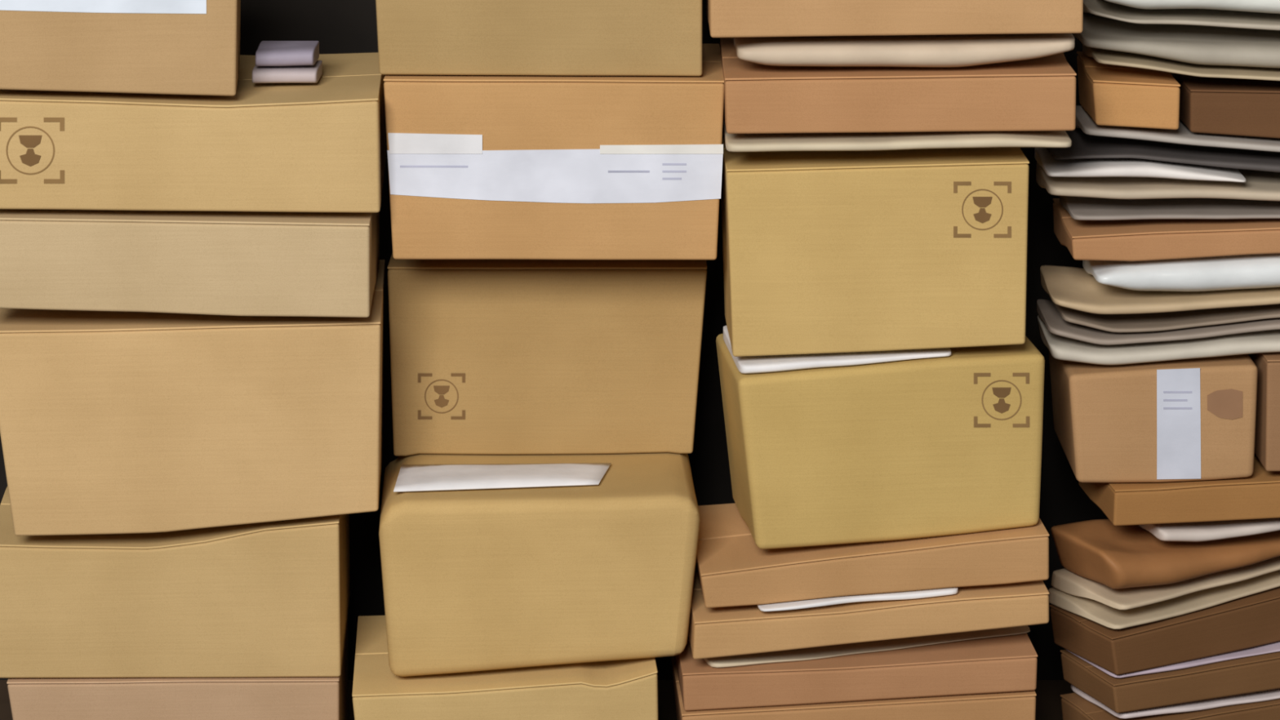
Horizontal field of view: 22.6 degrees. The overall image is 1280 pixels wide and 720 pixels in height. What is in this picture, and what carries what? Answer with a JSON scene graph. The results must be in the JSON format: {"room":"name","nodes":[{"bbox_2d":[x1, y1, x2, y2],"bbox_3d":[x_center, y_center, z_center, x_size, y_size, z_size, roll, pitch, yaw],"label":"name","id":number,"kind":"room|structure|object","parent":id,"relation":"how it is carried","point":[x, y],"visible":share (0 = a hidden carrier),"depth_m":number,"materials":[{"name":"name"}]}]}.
{"room":"storage room","nodes":[
{"label":"storage room","id":0,"kind":"room"},
{"bbox_2d":[0,680,1075,719],"bbox_3d":[0.000,1.346,1.721,6.000,0.100,6.900,0,15,0],"label":"floor","id":1,"kind":"structure","parent":0,"point":[1048,699],"depth_m":4.69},
{"bbox_2d":[6,617,347,719],"bbox_3d":[-0.610,0.483,4.304,0.427,0.229,0.301,-1,15,-3],"label":"cardboard box","id":2,"kind":"object","parent":1,"relation":"on","point":[283,698],"visible":0.37,"depth_m":4.14,"materials":[{"name":"beige cardboard"}]},
{"bbox_2d":[0,487,350,678],"bbox_3d":[-0.619,0.268,4.259,0.455,0.217,0.321,-1,15,-3],"label":"cardboard box","id":3,"kind":"object","parent":2,"relation":"on","point":[269,599],"visible":0.59,"depth_m":4.11,"materials":[{"name":"beige cardboard"}]},
{"bbox_2d":[0,259,385,536],"bbox_3d":[-0.578,0.047,4.178,0.490,0.296,0.322,-1,15,-3],"label":"cardboard box","id":4,"kind":"object","parent":3,"relation":"on","point":[112,422],"visible":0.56,"depth_m":4.02,"materials":[{"name":"brown cardboard"}]},
{"bbox_2d":[0,208,379,317],"bbox_3d":[-0.579,-0.152,4.092,0.481,0.142,0.311,-1,15,-2],"label":"cardboard box","id":5,"kind":"object","parent":4,"relation":"on","point":[208,263],"visible":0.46,"depth_m":3.94,"materials":[{"name":"beige cardboard"}]},
{"bbox_2d":[0,52,386,213],"bbox_3d":[-0.571,-0.293,4.073,0.486,0.159,0.342,-1,15,-3],"label":"cardboard box","id":6,"kind":"object","parent":5,"relation":"on","point":[320,146],"visible":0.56,"depth_m":3.91,"materials":[{"name":"brown cardboard"}]},
{"bbox_2d":[0,0,240,96],"bbox_3d":[-0.651,-0.453,3.961,0.316,0.231,0.222,-1,15,-6],"label":"cardboard box","id":7,"kind":"object","parent":6,"relation":"on","point":[141,46],"visible":1,"depth_m":3.87,"materials":[{"name":"cardboard"}]},
{"bbox_2d":[252,60,322,83],"bbox_3d":[-0.444,-0.362,4.028,0.082,0.018,0.081,0,15,0],"label":"envelope","id":8,"kind":"object","parent":6,"relation":"on","point":[296,73],"visible":0.77,"depth_m":3.99,"materials":[{"name":"paper"}]},
{"bbox_2d":[255,40,319,66],"bbox_3d":[-0.443,-0.385,4.021,0.074,0.022,0.080,0,15,0],"label":"envelope","id":9,"kind":"object","parent":8,"relation":"on","point":[268,53],"visible":1,"depth_m":3.99,"materials":[{"name":"paper"}]},
{"bbox_2d":[351,615,657,719],"bbox_3d":[-0.178,0.485,4.244,0.393,0.257,0.301,-1,15,-3],"label":"cardboard box","id":10,"kind":"object","parent":1,"relation":"on","point":[620,689],"visible":0.58,"depth_m":4.08,"materials":[{"name":"beige cardboard"}]},
{"bbox_2d":[378,452,700,676],"bbox_3d":[-0.133,0.257,4.205,0.408,0.245,0.291,-1,15,-3],"label":"cardboard box","id":11,"kind":"object","parent":10,"relation":"on","point":[474,580],"visible":0.92,"depth_m":4.07,"materials":[{"name":"beige cardboard"}]},
{"bbox_2d":[393,462,611,492],"bbox_3d":[-0.175,0.148,4.118,0.275,0.007,0.122,0,15,0],"label":"envelope","id":12,"kind":"object","parent":11,"relation":"on","point":[411,477],"visible":1,"depth_m":4.11,"materials":[{"name":"paper"}]},
{"bbox_2d":[386,253,706,456],"bbox_3d":[-0.121,-0.032,4.317,0.416,0.296,0.262,0,15,0],"label":"cardboard box","id":13,"kind":"object","parent":11,"relation":"on","point":[488,357],"visible":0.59,"depth_m":4.19,"materials":[{"name":"brown cardboard"}]},
{"bbox_2d":[383,43,724,259],"bbox_3d":[-0.106,-0.262,4.115,0.421,0.251,0.283,0,15,0],"label":"cardboard box","id":14,"kind":"object","parent":13,"relation":"on","point":[481,166],"visible":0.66,"depth_m":3.98,"materials":[{"name":"cardboard"}]},
{"bbox_2d":[375,0,702,75],"bbox_3d":[-0.126,-0.497,4.063,0.407,0.232,0.271,0,15,0],"label":"cardboard box","id":15,"kind":"object","parent":14,"relation":"on","point":[546,37],"visible":1,"depth_m":3.95,"materials":[{"name":"brown cardboard"}]},
{"bbox_2d":[671,656,1036,719],"bbox_3d":[0.277,0.505,4.259,0.459,0.211,0.241,-1,15,-3],"label":"cardboard box","id":16,"kind":"object","parent":1,"relation":"on","point":[1011,705],"visible":0.37,"depth_m":4.13,"materials":[{"name":"brown cardboard"}]},
{"bbox_2d":[674,633,1037,711],"bbox_3d":[0.277,0.385,4.230,0.458,0.069,0.241,-1,15,-3],"label":"cardboard box","id":17,"kind":"object","parent":16,"relation":"on","point":[1001,664],"visible":0.42,"depth_m":4.12,"materials":[{"name":"brown cardboard"}]},
{"bbox_2d":[687,625,1030,667],"bbox_3d":[0.282,0.345,4.241,0.436,0.032,0.201,-3,15,-12],"label":"envelope","id":18,"kind":"object","parent":17,"relation":"on","point":[811,653],"visible":0.31,"depth_m":4.16,"materials":[{"name":"paper"}]},
{"bbox_2d":[688,564,1048,659],"bbox_3d":[0.290,0.312,4.198,0.457,0.089,0.241,-1,15,-3],"label":"cardboard box","id":19,"kind":"object","parent":18,"relation":"on","point":[726,631],"visible":0.35,"depth_m":4.08,"materials":[{"name":"brown cardboard"}]},
{"bbox_2d":[757,586,958,611],"bbox_3d":[0.271,0.283,4.172,0.258,0.026,0.203,-1,15,-6],"label":"envelope","id":20,"kind":"object","parent":19,"relation":"on","point":[793,605],"visible":0.3,"depth_m":4.08,"materials":[{"name":"paper"}]},
{"bbox_2d":[695,502,1049,608],"bbox_3d":[0.293,0.238,4.192,0.447,0.092,0.251,-1,15,-3],"label":"cardboard box","id":21,"kind":"object","parent":19,"relation":"on","point":[732,571],"visible":0.44,"depth_m":4.08,"materials":[{"name":"brown cardboard"}]},
{"bbox_2d":[715,333,1044,549],"bbox_3d":[0.306,0.093,4.165,0.392,0.258,0.242,-1,15,-6],"label":"cardboard box","id":22,"kind":"object","parent":21,"relation":"on","point":[952,444],"visible":0.8,"depth_m":4.05,"materials":[{"name":"beige cardboard"}]},
{"bbox_2d":[723,325,951,373],"bbox_3d":[0.251,-0.021,4.116,0.270,0.026,0.203,-1,15,-6],"label":"envelope","id":23,"kind":"object","parent":22,"relation":"on","point":[770,363],"visible":0.36,"depth_m":4.03,"materials":[{"name":"paper"}]},
{"bbox_2d":[720,132,1029,356],"bbox_3d":[0.293,-0.156,4.090,0.382,0.263,0.228,0,15,0],"label":"cardboard box","id":24,"kind":"object","parent":23,"relation":"on","point":[824,251],"visible":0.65,"depth_m":3.99,"materials":[{"name":"brown cardboard"}]},
{"bbox_2d":[722,113,1071,151],"bbox_3d":[0.318,-0.289,4.033,0.425,0.034,0.242,0,15,0],"label":"envelope","id":25,"kind":"object","parent":24,"relation":"on","point":[854,141],"visible":0.49,"depth_m":3.92,"materials":[{"name":"paper"}]},
{"bbox_2d":[720,37,1076,133],"bbox_3d":[0.319,-0.350,4.032,0.430,0.092,0.261,0,15,0],"label":"cardboard box","id":26,"kind":"object","parent":25,"relation":"on","point":[1037,94],"visible":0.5,"depth_m":3.91,"materials":[{"name":"brown cardboard"}]},
{"bbox_2d":[733,33,1075,66],"bbox_3d":[0.325,-0.401,4.002,0.413,0.045,0.221,0,15,0],"label":"padded mailer","id":27,"kind":"object","parent":26,"relation":"on","point":[957,50],"visible":0.59,"depth_m":3.90,"materials":[{"name":"paper"}]},
{"bbox_2d":[706,0,1083,37],"bbox_3d":[0.309,-0.497,3.970,0.453,0.171,0.262,0,15,0],"label":"cardboard box","id":28,"kind":"object","parent":27,"relation":"on","point":[726,18],"visible":1,"depth_m":3.86,"materials":[{"name":"brown cardboard"}]},
{"bbox_2d":[1060,693,1279,719],"bbox_3d":[0.765,0.518,4.344,0.371,0.141,0.141,-6,16,-22],"label":"cardboard box","id":29,"kind":"object","parent":1,"relation":"on","point":[1074,707],"visible":0.39,"depth_m":4.27,"materials":[{"name":"brown cardboard"}]},
{"bbox_2d":[1071,684,1279,719],"bbox_3d":[0.768,0.439,4.335,0.349,0.015,0.144,-6,16,-22],"label":"envelope","id":30,"kind":"object","parent":29,"relation":"on","point":[1274,694],"visible":0.29,"depth_m":4.27,"materials":[{"name":"paper"}]},
{"bbox_2d":[1060,648,1279,713],"bbox_3d":[0.759,0.412,4.319,0.361,0.053,0.140,-6,16,-22],"label":"cardboard box","id":31,"kind":"object","parent":30,"relation":"on","point":[1259,673],"visible":0.47,"depth_m":4.24,"materials":[{"name":"brown cardboard"}]},
{"bbox_2d":[1066,640,1279,677],"bbox_3d":[0.761,0.382,4.321,0.361,0.008,0.143,-7,16,-23],"label":"envelope","id":32,"kind":"object","parent":31,"relation":"on","point":[1271,647],"visible":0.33,"depth_m":4.26,"materials":[{"name":"paper"}]},
{"bbox_2d":[1048,586,1279,675],"bbox_3d":[0.753,0.342,4.321,0.394,0.071,0.140,-8,17,-28],"label":"cardboard box","id":33,"kind":"object","parent":32,"relation":"on","point":[1251,620],"visible":0.71,"depth_m":4.24,"materials":[{"name":"brown cardboard"}]},
{"bbox_2d":[1048,569,1279,629],"bbox_3d":[0.751,0.300,4.328,0.402,0.027,0.151,-9,17,-31],"label":"envelope","id":34,"kind":"object","parent":33,"relation":"on","point":[1100,613],"visible":0.44,"depth_m":4.25,"materials":[{"name":"paper"}]},
{"bbox_2d":[1051,555,1279,609],"bbox_3d":[0.753,0.278,4.322,0.394,0.032,0.153,-9,17,-31],"label":"envelope","id":35,"kind":"object","parent":34,"relation":"on","point":[1064,580],"visible":0.48,"depth_m":4.24,"materials":[{"name":"paper"}]},
{"bbox_2d":[1050,519,1279,588],"bbox_3d":[0.746,0.246,4.290,0.378,0.065,0.153,-7,17,-26],"label":"padded mailer","id":36,"kind":"object","parent":35,"relation":"on","point":[1104,553],"visible":0.76,"depth_m":4.22,"materials":[{"name":"paper"}]},
{"bbox_2d":[1138,517,1279,542],"bbox_3d":[0.794,0.209,4.271,0.254,0.040,0.132,-3,15,-11],"label":"envelope","id":37,"kind":"object","parent":36,"relation":"on","point":[1217,530],"visible":0.48,"depth_m":4.21,"materials":[{"name":"white paper"}]},
{"bbox_2d":[1078,453,1279,525],"bbox_3d":[0.759,0.160,4.265,0.307,0.069,0.200,-1,15,-6],"label":"cardboard box","id":38,"kind":"object","parent":37,"relation":"on","point":[1255,496],"visible":0.45,"depth_m":4.17,"materials":[{"name":"brown cardboard"}]},
{"bbox_2d":[1048,349,1257,482],"bbox_3d":[0.677,0.052,4.261,0.246,0.165,0.242,0,15,0],"label":"cardboard box","id":39,"kind":"object","parent":38,"relation":"on","point":[1192,419],"visible":0.77,"depth_m":4.15,"materials":[{"name":"cardboard"}]},
{"bbox_2d":[1037,315,1279,364],"bbox_3d":[0.729,-0.030,4.204,0.400,0.045,0.161,0,15,0],"label":"padded mailer","id":40,"kind":"object","parent":39,"relation":"on","point":[1061,348],"visible":0.58,"depth_m":4.13,"materials":[{"name":"paper"}]},
{"bbox_2d":[1036,298,1279,345],"bbox_3d":[0.728,-0.053,4.202,0.400,0.037,0.163,0,15,0],"label":"envelope","id":41,"kind":"object","parent":40,"relation":"on","point":[1046,310],"visible":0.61,"depth_m":4.13,"materials":[{"name":"paper"}]},
{"bbox_2d":[1052,301,1279,332],"bbox_3d":[0.738,-0.072,4.207,0.382,0.038,0.163,0,15,0],"label":"envelope","id":42,"kind":"object","parent":41,"relation":"on","point":[1155,322],"visible":0.46,"depth_m":4.15,"materials":[{"name":"paper"}]},
{"bbox_2d":[1040,265,1279,314],"bbox_3d":[0.727,-0.088,4.188,0.394,0.042,0.162,0,15,0],"label":"padded mailer","id":43,"kind":"object","parent":42,"relation":"on","point":[1070,287],"visible":0.69,"depth_m":4.13,"materials":[{"name":"paper"}]},
{"bbox_2d":[1082,253,1279,291],"bbox_3d":[0.754,-0.127,4.172,0.336,0.060,0.162,0,15,0],"label":"envelope","id":44,"kind":"object","parent":43,"relation":"on","point":[1258,270],"visible":0.68,"depth_m":4.10,"materials":[{"name":"paper"}]},
{"bbox_2d":[1053,198,1279,261],"bbox_3d":[0.734,-0.171,4.176,0.368,0.060,0.201,0,15,0],"label":"cardboard box","id":45,"kind":"object","parent":44,"relation":"on","point":[1123,240],"visible":0.52,"depth_m":4.08,"materials":[{"name":"brown cardboard"}]},
{"bbox_2d":[1059,195,1279,220],"bbox_3d":[0.736,-0.203,4.162,0.366,0.025,0.162,0,15,0],"label":"envelope","id":46,"kind":"object","parent":45,"relation":"on","point":[1080,208],"visible":0.57,"depth_m":4.12,"materials":[{"name":"paper"}]},
{"bbox_2d":[1035,162,1279,200],"bbox_3d":[0.718,-0.229,4.145,0.396,0.035,0.162,0,15,0],"label":"padded mailer","id":47,"kind":"object","parent":46,"relation":"on","point":[1260,185],"visible":0.67,"depth_m":4.08,"materials":[{"name":"paper"}]},
{"bbox_2d":[1034,147,1245,182],"bbox_3d":[0.644,-0.254,4.132,0.254,0.028,0.163,0,15,0],"label":"envelope","id":48,"kind":"object","parent":47,"relation":"on","point":[1082,167],"visible":0.6,"depth_m":4.07,"materials":[{"name":"paper"}]},
{"bbox_2d":[1045,127,1279,172],"bbox_3d":[0.721,-0.271,4.143,0.390,0.042,0.164,0,15,0],"label":"envelope","id":49,"kind":"object","parent":47,"relation":"on","point":[1083,145],"visible":0.62,"depth_m":4.10,"materials":[{"name":"paper"}]},
{"bbox_2d":[1075,105,1279,152],"bbox_3d":[0.739,-0.293,4.138,0.351,0.047,0.162,0,15,0],"label":"padded mailer","id":50,"kind":"object","parent":49,"relation":"on","point":[1183,135],"visible":0.48,"depth_m":4.07,"materials":[{"name":"paper"}]},
{"bbox_2d":[1076,51,1180,129],"bbox_3d":[0.626,-0.345,4.114,0.112,0.078,0.161,0,15,0],"label":"cardboard box","id":51,"kind":"object","parent":50,"relation":"on","point":[1116,95],"visible":0.74,"depth_m":4.04,"materials":[{"name":"brown cardboard"}]},
{"bbox_2d":[1172,72,1279,138],"bbox_3d":[0.818,-0.331,4.139,0.239,0.084,0.151,0,15,0],"label":"cardboard box","id":52,"kind":"object","parent":50,"relation":"on","point":[1211,105],"visible":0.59,"depth_m":4.07,"materials":[{"name":"brown cardboard"}]},
{"bbox_2d":[1082,44,1279,80],"bbox_3d":[0.750,-0.381,4.098,0.351,0.043,0.163,0,15,0],"label":"envelope","id":53,"kind":"object","parent":52,"relation":"on","point":[1100,55],"visible":0.68,"depth_m":4.04,"materials":[{"name":"paper"}]},
{"bbox_2d":[1071,12,1279,67],"bbox_3d":[0.743,-0.408,4.101,0.368,0.060,0.163,0,15,0],"label":"padded mailer","id":54,"kind":"object","parent":53,"relation":"on","point":[1193,44],"visible":0.77,"depth_m":4.04,"materials":[{"name":"paper"}]},
{"bbox_2d":[1083,0,1279,30],"bbox_3d":[0.743,-0.441,4.087,0.360,0.045,0.163,0,15,0],"label":"envelope","id":55,"kind":"object","parent":54,"relation":"on","point":[1204,17],"visible":0.81,"depth_m":4.04,"materials":[{"name":"paper"}]},
{"bbox_2d":[1104,0,1279,13],"bbox_3d":[0.747,-0.465,4.061,0.340,0.054,0.162,0,15,0],"label":"padded mailer","id":56,"kind":"object","parent":55,"relation":"on","point":[1253,6],"visible":1,"depth_m":3.99,"materials":[{"name":"paper"}]},
{"bbox_2d":[1248,351,1279,471],"bbox_3d":[0.902,0.042,4.259,0.186,0.162,0.241,0,15,0],"label":"cardboard box","id":57,"kind":"object","parent":38,"relation":"on","point":[1267,437],"visible":0.36,"depth_m":4.15,"materials":[{"name":"brown cardboard"}]},
{"bbox_2d":[0,0,1172,679],"bbox_3d":[0.000,-0.936,4.443,6.000,2.900,0.100,0,15,0],"label":"wall","id":58,"kind":"structure","parent":0,"point":[340,26],"depth_m":4.65,"materials":[{"name":"paint"}]}
]}

